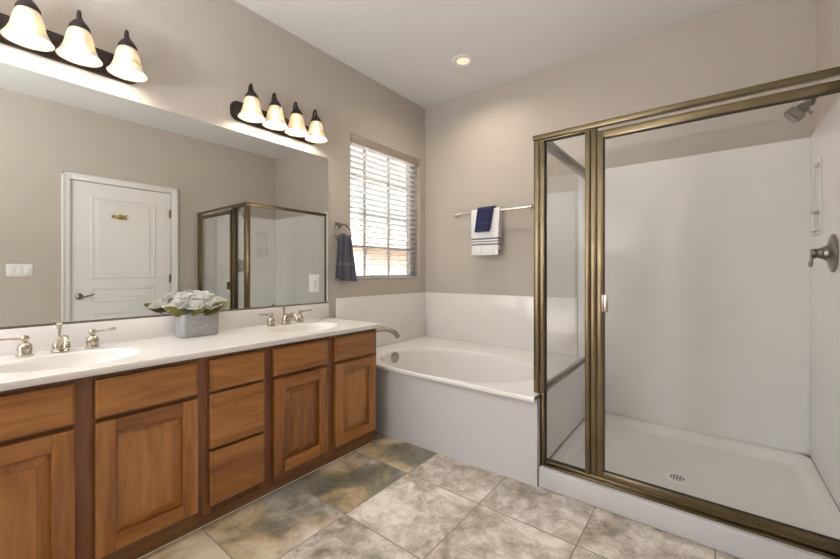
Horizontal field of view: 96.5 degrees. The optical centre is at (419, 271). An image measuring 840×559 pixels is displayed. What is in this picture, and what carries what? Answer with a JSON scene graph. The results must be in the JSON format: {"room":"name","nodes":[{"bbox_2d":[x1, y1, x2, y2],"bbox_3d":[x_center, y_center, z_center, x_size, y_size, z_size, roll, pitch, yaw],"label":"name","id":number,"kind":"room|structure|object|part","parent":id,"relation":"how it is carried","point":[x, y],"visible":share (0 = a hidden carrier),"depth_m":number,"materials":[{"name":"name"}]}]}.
{"room":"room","nodes":[
{"label":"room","id":0,"kind":"room"},
{"bbox_2d":[0,0,424,329],"bbox_3d":[-1.416,-0.258,1.984,0.140,2.747,4.873,0,0,38],"label":"wall","id":1,"kind":"structure","parent":0,"point":[198,58],"depth_m":2.33,"materials":[{"name":"beige paint"}]},
{"bbox_2d":[0,0,147,83],"bbox_3d":[-1.528,-1.031,1.577,0.184,0.214,0.630,0,0,38],"label":"vanity light","id":2,"kind":"object","parent":1,"relation":"attached to","point":[25,30],"visible":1,"depth_m":1.60,"materials":[{"name":"white glass"}]},
{"bbox_3d":[-1.567,-0.989,1.501,0.153,0.126,0.153,0,0,38],"label":"lamp shade","id":3,"kind":"part","parent":2,"relation":"part of","materials":[{"name":"white glass"}]},
{"bbox_3d":[-1.567,-0.984,1.501,0.057,0.110,0.056,0,0,38],"label":"bulb","id":4,"kind":"part","parent":2,"relation":"part of","materials":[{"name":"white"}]},
{"bbox_3d":[-1.472,-0.989,1.623,0.153,0.126,0.153,0,0,38],"label":"lamp shade","id":5,"kind":"part","parent":2,"relation":"part of","materials":[{"name":"white glass"}]},
{"bbox_3d":[-1.504,-1.055,1.648,0.093,0.166,0.036,0,0,38],"label":"arm","id":6,"kind":"part","parent":2,"relation":"part of","materials":[{"name":"brown metal"}]},
{"bbox_3d":[-1.472,-0.984,1.623,0.057,0.110,0.056,0,0,38],"label":"bulb","id":7,"kind":"part","parent":2,"relation":"part of","materials":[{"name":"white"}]},
{"bbox_3d":[-1.369,-0.989,1.756,0.153,0.126,0.153,0,0,38],"label":"lamp shade","id":8,"kind":"part","parent":2,"relation":"part of","materials":[{"name":"white glass"}]},
{"bbox_3d":[-1.369,-0.984,1.756,0.057,0.110,0.056,0,0,38],"label":"bulb","id":9,"kind":"part","parent":2,"relation":"part of","materials":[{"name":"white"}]},
{"bbox_2d":[0,61,327,328],"bbox_3d":[-1.263,-0.308,2.058,0.009,1.078,1.877,0,0,38],"label":"mirror","id":10,"kind":"object","parent":1,"relation":"attached to","point":[112,207],"visible":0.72,"depth_m":1.86,"materials":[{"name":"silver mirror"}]},
{"bbox_2d":[310,274,318,291],"bbox_3d":[-0.759,0.081,2.696,0.009,0.126,0.080,0,0,38],"label":"outlet","id":11,"kind":"object","parent":10,"relation":"attached to","point":[314,278],"visible":1,"depth_m":2.69,"materials":[{"name":"white plastic"}]},
{"bbox_2d":[313,279,316,287],"bbox_3d":[-0.756,0.081,2.694,0.002,0.066,0.034,0,0,38],"label":"receptacle","id":12,"kind":"object","parent":11,"relation":"attached to","point":[314,280],"depth_m":2.69,"materials":[{"name":"white paint"}]},
{"bbox_2d":[0,303,328,355],"bbox_3d":[-1.260,0.285,2.055,0.016,0.106,1.877,0,0,38],"label":"backsplash","id":13,"kind":"structure","parent":1,"relation":"attached to","point":[42,338],"depth_m":1.84,"materials":[{"name":"stone"}]},
{"bbox_2d":[230,83,327,144],"bbox_3d":[-0.871,-1.020,2.421,0.184,0.214,0.615,0,0,38],"label":"vanity light","id":14,"kind":"object","parent":1,"relation":"attached to","point":[249,112],"visible":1,"depth_m":2.37,"materials":[{"name":"white glass"}]},
{"bbox_3d":[-0.999,-0.979,2.231,0.153,0.126,0.153,0,0,38],"label":"lamp shade","id":15,"kind":"part","parent":14,"relation":"part of","materials":[{"name":"white glass"}]},
{"bbox_3d":[-0.999,-0.973,2.231,0.057,0.110,0.056,0,0,38],"label":"bulb","id":16,"kind":"part","parent":14,"relation":"part of","materials":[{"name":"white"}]},
{"bbox_3d":[-0.906,-0.979,2.351,0.153,0.126,0.153,0,0,38],"label":"lamp shade","id":17,"kind":"part","parent":14,"relation":"part of","materials":[{"name":"white glass"}]},
{"bbox_3d":[-0.906,-0.973,2.351,0.057,0.110,0.056,0,0,38],"label":"bulb","id":18,"kind":"part","parent":14,"relation":"part of","materials":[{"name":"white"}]},
{"bbox_3d":[-0.811,-0.979,2.472,0.153,0.126,0.153,0,0,38],"label":"lamp shade","id":19,"kind":"part","parent":14,"relation":"part of","materials":[{"name":"white glass"}]},
{"bbox_3d":[-0.717,-0.979,2.593,0.153,0.126,0.153,0,0,38],"label":"lamp shade","id":20,"kind":"part","parent":14,"relation":"part of","materials":[{"name":"white glass"}]},
{"bbox_2d":[335,222,351,242],"bbox_3d":[-0.599,-0.293,2.881,0.048,0.178,0.166,0,0,38],"label":"towel ring","id":21,"kind":"object","parent":1,"relation":"attached to","point":[337,224],"visible":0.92,"depth_m":2.85,"materials":[{"name":"grey metal"}]},
{"bbox_3d":[-0.617,-0.359,2.859,0.048,0.046,0.046,0,0,38],"label":"post","id":22,"kind":"part","parent":21,"relation":"part of","materials":[{"name":"grey metal"}]},
{"bbox_2d":[335,233,356,281],"bbox_3d":[-0.569,-0.111,2.884,0.070,0.373,0.186,0,0,38],"label":"hand towel","id":23,"kind":"object","parent":21,"relation":"hanging from","point":[345,263],"visible":1,"depth_m":2.86,"materials":[{"name":"blue fabric"}]},
{"bbox_2d":[350,145,413,278],"bbox_3d":[-0.358,-0.523,3.394,0.050,1.167,0.892,0,0,38],"label":"window","id":24,"kind":"structure","parent":1,"relation":"in","point":[394,267],"depth_m":3.44,"materials":[{"name":"glass"}]},
{"bbox_3d":[-0.364,-0.213,3.386,0.036,0.027,0.812,0,0,38],"label":"sash rail","id":25,"kind":"part","parent":24,"relation":"part of","materials":[{"name":"plastic"}]},
{"bbox_2d":[350,134,418,278],"bbox_3d":[-0.303,-0.524,3.351,0.067,1.159,0.884,0,0,38],"label":"window blind","id":26,"kind":"object","parent":24,"relation":"attached to","point":[356,141],"visible":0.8,"depth_m":3.30,"materials":[{"name":"white paint"}]},
{"bbox_3d":[-0.494,-0.504,3.071,0.002,1.100,0.002,0,0,38],"label":"ladder cord","id":27,"kind":"part","parent":26,"relation":"part of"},
{"bbox_3d":[-0.309,-1.077,3.356,0.048,0.049,0.880,0,0,38],"label":"head rail","id":28,"kind":"part","parent":26,"relation":"part of","materials":[{"name":"white paint"}]},
{"bbox_3d":[-0.307,0.049,3.355,0.052,0.014,0.876,0,0,38],"label":"rail","id":29,"kind":"part","parent":26,"relation":"part of","materials":[{"name":"white plastic"}]},
{"bbox_2d":[140,420,739,558],"bbox_3d":[-0.287,1.141,1.106,3.002,0.050,4.873,0,0,38],"label":"floor","id":30,"kind":"structure","parent":0,"point":[389,497],"depth_m":1.68,"materials":[{"name":"tile"}]},
{"bbox_2d":[0,328,375,558],"bbox_3d":[-1.047,0.739,1.896,0.544,0.750,1.838,0,0,38],"label":"vanity cabinet","id":31,"kind":"object","parent":30,"relation":"on","point":[127,464],"visible":0.9,"depth_m":1.50,"materials":[{"name":"brown wood"}]},
{"bbox_3d":[-1.290,0.780,1.158,0.018,0.374,0.226,0,0,38],"label":"raised panel","id":32,"kind":"part","parent":31,"relation":"part of","materials":[{"name":"brown wood"}]},
{"bbox_3d":[-1.292,0.568,1.160,0.024,0.058,0.222,0,0,38],"label":"rail","id":33,"kind":"part","parent":31,"relation":"part of","materials":[{"name":"brown wood"}]},
{"bbox_3d":[-1.310,0.532,1.173,0.019,0.036,0.314,0,0,38],"label":"frame rail","id":34,"kind":"part","parent":31,"relation":"part of","materials":[{"name":"brown wood"}]},
{"bbox_3d":[-1.310,0.379,1.173,0.019,0.030,0.314,0,0,38],"label":"frame rail","id":35,"kind":"part","parent":31,"relation":"part of","materials":[{"name":"brown wood"}]},
{"bbox_3d":[-1.292,0.454,1.159,0.025,0.138,0.334,0,0,38],"label":"drawer","id":36,"kind":"part","parent":31,"relation":"part of","materials":[{"name":"brown wood"}]},
{"bbox_3d":[-1.292,0.780,1.160,0.024,0.482,0.334,0,0,38],"label":"door","id":37,"kind":"part","parent":31,"relation":"part of","materials":[{"name":"brown wood"}]},
{"bbox_3d":[-1.071,0.532,1.480,0.019,0.036,0.316,0,0,38],"label":"frame rail","id":38,"kind":"part","parent":31,"relation":"part of","materials":[{"name":"brown wood"}]},
{"bbox_3d":[-1.071,0.379,1.480,0.019,0.030,0.316,0,0,38],"label":"frame rail","id":39,"kind":"part","parent":31,"relation":"part of","materials":[{"name":"brown wood"}]},
{"bbox_3d":[-1.071,1.038,1.480,0.019,0.045,0.316,0,0,38],"label":"frame rail","id":40,"kind":"part","parent":31,"relation":"part of","materials":[{"name":"brown wood"}]},
{"bbox_3d":[-1.053,0.454,1.467,0.025,0.138,0.336,0,0,38],"label":"drawer","id":41,"kind":"part","parent":31,"relation":"part of","materials":[{"name":"brown wood"}]},
{"bbox_3d":[-1.053,0.780,1.467,0.024,0.482,0.336,0,0,38],"label":"door","id":42,"kind":"part","parent":31,"relation":"part of","materials":[{"name":"brown wood"}]},
{"bbox_3d":[-1.051,0.780,1.465,0.018,0.374,0.228,0,0,38],"label":"raised panel","id":43,"kind":"part","parent":31,"relation":"part of","materials":[{"name":"brown wood"}]},
{"bbox_3d":[-1.053,0.568,1.467,0.024,0.058,0.224,0,0,38],"label":"rail","id":44,"kind":"part","parent":31,"relation":"part of","materials":[{"name":"brown wood"}]},
{"bbox_3d":[-1.053,0.992,1.467,0.024,0.058,0.224,0,0,38],"label":"rail","id":45,"kind":"part","parent":31,"relation":"part of","materials":[{"name":"brown wood"}]},
{"bbox_2d":[0,303,380,390],"bbox_3d":[-1.044,0.351,1.888,0.563,0.238,1.877,0,0,38],"label":"countertop","id":46,"kind":"structure","parent":31,"relation":"on","point":[151,341],"depth_m":1.70,"materials":[{"name":"stone"}]},
{"bbox_2d":[0,323,116,356],"bbox_3d":[-1.480,0.276,1.554,0.172,0.120,0.375,0,0,38],"label":"faucet","id":47,"kind":"object","parent":46,"relation":"on","point":[62,343],"visible":1,"depth_m":1.55,"materials":[{"name":"silver metal"}]},
{"bbox_3d":[-1.605,0.262,1.468,0.013,0.017,0.084,0,0,29],"label":"lever","id":48,"kind":"part","parent":47,"relation":"part of","materials":[{"name":"silver metal"}]},
{"bbox_3d":[-1.538,0.252,1.600,0.023,0.070,0.023,0,0,38],"label":"lift rod","id":49,"kind":"part","parent":47,"relation":"part of","materials":[{"name":"silver metal"}]},
{"bbox_3d":[-1.478,0.296,1.553,0.170,0.080,0.062,0,0,38],"label":"spout","id":50,"kind":"part","parent":47,"relation":"part of","materials":[{"name":"silver metal"}]},
{"bbox_3d":[-1.427,0.262,1.697,0.084,0.017,0.013,0,0,-44],"label":"lever","id":51,"kind":"part","parent":47,"relation":"part of","materials":[{"name":"silver metal"}]},
{"bbox_2d":[0,348,141,372],"bbox_3d":[-1.349,0.403,1.452,0.336,0.133,0.444,0,0,38],"label":"sink basin","id":52,"kind":"object","parent":46,"relation":"in","point":[65,360],"depth_m":1.54,"materials":[{"name":"white ceramic"}]},
{"bbox_2d":[175,312,218,337],"bbox_3d":[-1.185,0.276,1.997,0.112,0.119,0.194,0,0,38],"label":"planter","id":53,"kind":"object","parent":46,"relation":"on","point":[186,326],"visible":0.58,"depth_m":1.94,"materials":[{"name":"concrete"}]},
{"bbox_2d":[161,299,186,316],"bbox_3d":[-1.244,0.184,1.899,0.117,0.088,0.115,0,0,38],"label":"magnolia","id":54,"kind":"object","parent":53,"relation":"in","point":[174,307],"visible":1,"depth_m":1.88,"materials":[{"name":"white plant"}]},
{"bbox_2d":[172,291,195,309],"bbox_3d":[-1.238,0.166,1.965,0.102,0.126,0.105,0,0,38],"label":"magnolia","id":55,"kind":"object","parent":53,"relation":"on","point":[182,296],"visible":0.95,"depth_m":1.96,"materials":[{"name":"white plant"}]},
{"bbox_2d":[181,299,205,315],"bbox_3d":[-1.164,0.185,1.937,0.116,0.086,0.085,0,0,-17],"label":"magnolia","id":56,"kind":"object","parent":53,"relation":"in","point":[192,304],"visible":1,"depth_m":1.93,"materials":[{"name":"white plant"}]},
{"bbox_2d":[190,290,214,299],"bbox_3d":[-1.175,0.163,2.019,0.101,0.131,0.117,0,0,38],"label":"magnolia","id":57,"kind":"object","parent":53,"relation":"on","point":[201,295],"visible":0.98,"depth_m":2.02,"materials":[{"name":"white plant"}]},
{"bbox_2d":[198,298,228,315],"bbox_3d":[-1.113,0.183,2.008,0.097,0.093,0.138,0,0,38],"label":"magnolia","id":58,"kind":"object","parent":53,"relation":"on","point":[212,306],"visible":0.96,"depth_m":2.00,"materials":[{"name":"white plant"}]},
{"bbox_2d":[213,296,226,301],"bbox_3d":[-1.119,0.181,2.087,0.093,0.094,0.103,0,0,38],"label":"magnolia","id":59,"kind":"object","parent":53,"relation":"in","point":[219,299],"visible":0.3,"depth_m":2.10,"materials":[{"name":"white plant"}]},
{"bbox_2d":[259,305,311,325],"bbox_3d":[-0.826,0.276,2.395,0.172,0.120,0.375,0,0,38],"label":"faucet","id":60,"kind":"object","parent":46,"relation":"on","point":[286,318],"visible":1,"depth_m":2.40,"materials":[{"name":"silver metal"}]},
{"bbox_3d":[-0.825,0.296,2.394,0.170,0.080,0.062,0,0,38],"label":"spout","id":61,"kind":"part","parent":60,"relation":"part of","materials":[{"name":"silver metal"}]},
{"bbox_2d":[270,323,339,331],"bbox_3d":[-0.692,0.403,2.297,0.336,0.133,0.444,0,0,38],"label":"sink basin","id":62,"kind":"object","parent":46,"relation":"in","point":[298,327],"depth_m":2.43,"materials":[{"name":"white ceramic"}]},
{"bbox_3d":[-0.860,0.786,1.752,0.019,0.040,0.231,0,0,38],"label":"frame rail","id":63,"kind":"part","parent":31,"relation":"part of","materials":[{"name":"brown wood"}]},
{"bbox_3d":[-0.860,0.532,1.752,0.019,0.036,0.231,0,0,38],"label":"frame rail","id":64,"kind":"part","parent":31,"relation":"part of","materials":[{"name":"brown wood"}]},
{"bbox_3d":[-0.860,0.379,1.752,0.019,0.030,0.231,0,0,38],"label":"frame rail","id":65,"kind":"part","parent":31,"relation":"part of","materials":[{"name":"brown wood"}]},
{"bbox_3d":[-0.860,1.038,1.752,0.019,0.045,0.231,0,0,38],"label":"frame rail","id":66,"kind":"part","parent":31,"relation":"part of","materials":[{"name":"brown wood"}]},
{"bbox_3d":[-0.842,0.906,1.738,0.025,0.235,0.251,0,0,38],"label":"drawer","id":67,"kind":"part","parent":31,"relation":"part of","materials":[{"name":"brown wood"}]},
{"bbox_3d":[-0.842,0.656,1.738,0.025,0.239,0.251,0,0,38],"label":"drawer","id":68,"kind":"part","parent":31,"relation":"part of","materials":[{"name":"brown wood"}]},
{"bbox_3d":[-0.842,0.454,1.738,0.025,0.138,0.251,0,0,38],"label":"drawer","id":69,"kind":"part","parent":31,"relation":"part of","materials":[{"name":"brown wood"}]},
{"bbox_3d":[-0.649,0.532,2.022,0.019,0.036,0.310,0,0,38],"label":"frame rail","id":70,"kind":"part","parent":31,"relation":"part of","materials":[{"name":"brown wood"}]},
{"bbox_3d":[-0.649,0.379,2.022,0.019,0.030,0.310,0,0,38],"label":"frame rail","id":71,"kind":"part","parent":31,"relation":"part of","materials":[{"name":"brown wood"}]},
{"bbox_3d":[-0.649,1.038,2.022,0.019,0.045,0.310,0,0,38],"label":"frame rail","id":72,"kind":"part","parent":31,"relation":"part of","materials":[{"name":"brown wood"}]},
{"bbox_3d":[-0.632,0.454,2.008,0.025,0.138,0.330,0,0,38],"label":"drawer","id":73,"kind":"part","parent":31,"relation":"part of","materials":[{"name":"brown wood"}]},
{"bbox_3d":[-0.632,0.780,2.008,0.024,0.482,0.330,0,0,38],"label":"door","id":74,"kind":"part","parent":31,"relation":"part of","materials":[{"name":"brown wood"}]},
{"bbox_3d":[-0.630,0.780,2.007,0.018,0.374,0.222,0,0,38],"label":"raised panel","id":75,"kind":"part","parent":31,"relation":"part of","materials":[{"name":"brown wood"}]},
{"bbox_3d":[-0.632,0.568,2.008,0.024,0.058,0.218,0,0,38],"label":"rail","id":76,"kind":"part","parent":31,"relation":"part of","materials":[{"name":"brown wood"}]},
{"bbox_3d":[-0.632,0.992,2.008,0.024,0.058,0.218,0,0,38],"label":"rail","id":77,"kind":"part","parent":31,"relation":"part of","materials":[{"name":"brown wood"}]},
{"bbox_3d":[-0.414,0.532,2.324,0.019,0.036,0.308,0,0,38],"label":"frame rail","id":78,"kind":"part","parent":31,"relation":"part of","materials":[{"name":"brown wood"}]},
{"bbox_3d":[-0.414,0.379,2.324,0.019,0.030,0.308,0,0,38],"label":"frame rail","id":79,"kind":"part","parent":31,"relation":"part of","materials":[{"name":"brown wood"}]},
{"bbox_3d":[-0.414,1.038,2.324,0.019,0.045,0.308,0,0,38],"label":"frame rail","id":80,"kind":"part","parent":31,"relation":"part of","materials":[{"name":"brown wood"}]},
{"bbox_3d":[-0.396,0.454,2.310,0.025,0.138,0.328,0,0,38],"label":"drawer","id":81,"kind":"part","parent":31,"relation":"part of","materials":[{"name":"brown wood"}]},
{"bbox_3d":[-0.397,0.780,2.310,0.024,0.482,0.328,0,0,38],"label":"door","id":82,"kind":"part","parent":31,"relation":"part of","materials":[{"name":"brown wood"}]},
{"bbox_3d":[-0.397,0.568,2.310,0.024,0.058,0.216,0,0,38],"label":"rail","id":83,"kind":"part","parent":31,"relation":"part of","materials":[{"name":"brown wood"}]},
{"bbox_3d":[-0.395,0.780,2.309,0.018,0.374,0.220,0,0,38],"label":"raised panel","id":84,"kind":"part","parent":31,"relation":"part of","materials":[{"name":"brown wood"}]},
{"bbox_3d":[-0.397,0.992,2.310,0.024,0.058,0.216,0,0,38],"label":"rail","id":85,"kind":"part","parent":31,"relation":"part of","materials":[{"name":"brown wood"}]},
{"bbox_2d":[137,442,370,558],"bbox_3d":[-0.874,1.114,1.742,0.004,0.003,1.808,0,0,38],"label":"trim","id":86,"kind":"structure","parent":30,"relation":"on","point":[370,442],"depth_m":1.78,"materials":[{"name":"brown wood"}]},
{"bbox_2d":[376,336,583,486],"bbox_3d":[0.314,0.878,2.830,1.550,0.476,1.130,0,0,38],"label":"bathtub","id":87,"kind":"object","parent":30,"relation":"on","point":[476,404],"visible":0.96,"depth_m":2.34,"materials":[{"name":"white ceramic"}]},
{"bbox_2d":[376,327,399,338],"bbox_3d":[-0.311,0.537,2.959,0.315,0.205,0.062,0,0,-7],"label":"tub faucet","id":88,"kind":"object","parent":87,"relation":"on","point":[395,333],"visible":0.47,"depth_m":2.96,"materials":[{"name":"silver metal"}]},
{"bbox_3d":[-0.205,0.696,3.054,0.045,0.090,0.088,0,0,38],"label":"overflow plate","id":89,"kind":"part","parent":87,"relation":"part of","materials":[{"name":"silver metal"}]},
{"bbox_2d":[336,292,577,355],"bbox_3d":[0.278,0.419,2.858,1.458,0.439,1.130,0,0,38],"label":"tub surround","id":90,"kind":"object","parent":87,"relation":"on","point":[498,320],"visible":0.87,"depth_m":3.27,"materials":[{"name":"plastic"}]},
{"bbox_3d":[-0.292,0.419,3.302,0.014,0.439,1.130,0,0,38],"label":"panel","id":91,"kind":"part","parent":90,"relation":"part of","materials":[{"name":"plastic"}]},
{"bbox_3d":[0.626,0.419,3.294,1.444,0.439,0.014,0,0,38],"label":"panel","id":92,"kind":"part","parent":90,"relation":"part of","materials":[{"name":"plastic"}]},
{"bbox_2d":[376,336,583,402],"bbox_3d":[0.314,0.850,2.830,1.550,0.420,1.130,0,0,38],"label":"tub basin","id":93,"kind":"object","parent":87,"relation":"in","point":[425,369],"depth_m":2.73,"materials":[{"name":"white ceramic"}]},
{"bbox_2d":[539,413,839,558],"bbox_3d":[1.396,1.064,2.003,1.164,0.104,1.053,0,0,38],"label":"shower tray","id":94,"kind":"object","parent":30,"relation":"on","point":[783,486],"visible":0.75,"depth_m":1.89,"materials":[{"name":"white plastic"}]},
{"bbox_2d":[533,66,839,558],"bbox_3d":[1.370,0.144,2.024,1.180,1.734,1.054,0,0,38],"label":"shower door frame","id":95,"kind":"structure","parent":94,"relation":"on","point":[596,301],"depth_m":1.79,"materials":[{"name":"gold metal"}]},
{"bbox_3d":[0.639,0.161,1.992,0.058,1.699,0.046,0,0,38],"label":"corner post","id":96,"kind":"part","parent":95,"relation":"part of","materials":[{"name":"gold metal"}]},
{"bbox_3d":[0.947,0.629,2.401,0.024,0.019,0.977,0,0,38],"label":"sill","id":97,"kind":"part","parent":95,"relation":"part of","materials":[{"name":"gold metal"}]},
{"bbox_3d":[0.840,0.149,1.836,0.052,1.674,0.047,0,0,38],"label":"strike post","id":98,"kind":"part","parent":95,"relation":"part of","materials":[{"name":"gold metal"}]},
{"bbox_3d":[0.870,0.147,1.762,0.027,0.082,0.026,0,0,38],"label":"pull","id":99,"kind":"part","parent":95,"relation":"part of","materials":[{"name":"silver metal"}]},
{"bbox_3d":[1.101,0.998,1.629,1.117,0.026,0.052,0,0,38],"label":"sill","id":100,"kind":"part","parent":95,"relation":"part of","materials":[{"name":"gold metal"}]},
{"bbox_2d":[234,0,748,108],"bbox_3d":[-0.287,-1.681,1.106,3.002,0.100,4.873,0,0,38],"label":"ceiling","id":101,"kind":"structure","parent":0,"point":[408,47],"depth_m":2.53,"materials":[{"name":"beige paint"}]},
{"bbox_2d":[451,54,474,67],"bbox_3d":[0.332,-1.625,2.893,0.180,0.010,0.180,0,0,38],"label":"recessed light","id":102,"kind":"object","parent":101,"relation":"in","point":[461,60],"visible":1,"depth_m":2.89,"materials":[{"name":"white paint"}]},
{"bbox_2d":[425,0,815,466],"bbox_3d":[1.166,-0.258,2.974,2.722,2.747,0.140,0,0,38],"label":"wall","id":103,"kind":"structure","parent":0,"point":[479,145],"depth_m":2.88,"materials":[{"name":"beige paint"}]},
{"bbox_2d":[451,204,533,217],"bbox_3d":[0.614,-0.529,3.258,0.778,0.048,0.086,0,0,38],"label":"towel bar","id":104,"kind":"object","parent":103,"relation":"attached to","point":[531,206],"visible":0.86,"depth_m":3.11,"materials":[{"name":"silver metal"}]},
{"bbox_2d":[471,207,501,254],"bbox_3d":[0.571,-0.347,3.247,0.277,0.402,0.059,0,0,38],"label":"hand towel","id":105,"kind":"object","parent":104,"relation":"hanging from","point":[489,242],"visible":0.87,"depth_m":3.22,"materials":[{"name":"white fabric"}]},
{"bbox_2d":[474,206,495,231],"bbox_3d":[0.567,-0.457,3.252,0.175,0.221,0.085,0,0,38],"label":"washcloth","id":106,"kind":"object","parent":105,"relation":"on","point":[484,214],"visible":0.84,"depth_m":3.22,"materials":[{"name":"blue fabric"}]},
{"bbox_2d":[547,97,839,509],"bbox_3d":[1.396,0.136,2.071,1.248,1.764,1.000,0,0,38],"label":"shower surround","id":107,"kind":"object","parent":103,"relation":"attached to","point":[718,322],"visible":0.98,"depth_m":2.28,"materials":[{"name":"white plastic"}]},
{"bbox_3d":[0.966,0.827,2.390,0.016,0.367,0.974,0,0,38],"label":"tub panel","id":108,"kind":"part","parent":107,"relation":"part of","materials":[{"name":"white plastic"}]},
{"bbox_3d":[1.685,0.136,2.464,1.224,1.764,0.024,0,0,38],"label":"panel","id":109,"kind":"part","parent":107,"relation":"part of","materials":[{"name":"white plastic"}]},
{"bbox_2d":[808,234,838,271],"bbox_3d":[1.811,-0.084,1.695,0.081,0.172,0.172,0,0,38],"label":"shower valve","id":110,"kind":"object","parent":107,"relation":"attached to","point":[829,253],"visible":1,"depth_m":1.66,"materials":[{"name":"grey metal"}]},
{"bbox_3d":[1.799,-0.066,1.705,0.050,0.088,0.052,0,0,38],"label":"handle","id":111,"kind":"part","parent":110,"relation":"part of","materials":[{"name":"grey metal"}]},
{"bbox_3d":[1.879,0.135,1.696,0.024,1.762,0.946,0,0,38],"label":"panel","id":112,"kind":"part","parent":107,"relation":"part of","materials":[{"name":"white plastic"}]},
{"bbox_2d":[816,0,839,511],"bbox_3d":[0.843,-0.258,0.227,0.140,2.747,4.873,0,0,38],"label":"wall","id":113,"kind":"structure","parent":0,"point":[827,11],"depth_m":1.89,"materials":[{"name":"beige paint"}]},
{"bbox_2d":[784,79,839,122],"bbox_3d":[1.803,-0.780,1.727,0.185,0.158,0.076,0,0,38],"label":"showerhead","id":114,"kind":"object","parent":113,"relation":"attached to","point":[795,114],"visible":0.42,"depth_m":1.73,"materials":[{"name":"grey metal"}]},
{"label":"outside","id":115,"kind":"structure","parent":0,"visible":0},
{"bbox_3d":[-6.932,1.316,19.331,29.850,0.200,38.000,0,0,38],"label":"ground","id":116,"kind":"structure","parent":115,"visible":0},
{"bbox_2d":[350,221,362,275],"bbox_3d":[-3.760,-0.434,14.329,6.200,3.300,15.200,0,0,38],"label":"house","id":117,"kind":"structure","parent":116,"relation":"on","point":[355,227],"depth_m":12.46,"materials":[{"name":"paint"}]},
{"bbox_3d":[-2.034,0.266,12.415,0.065,1.900,0.900,0,0,38],"label":"door","id":118,"kind":"part","parent":117,"relation":"part of","materials":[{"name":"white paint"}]}
]}

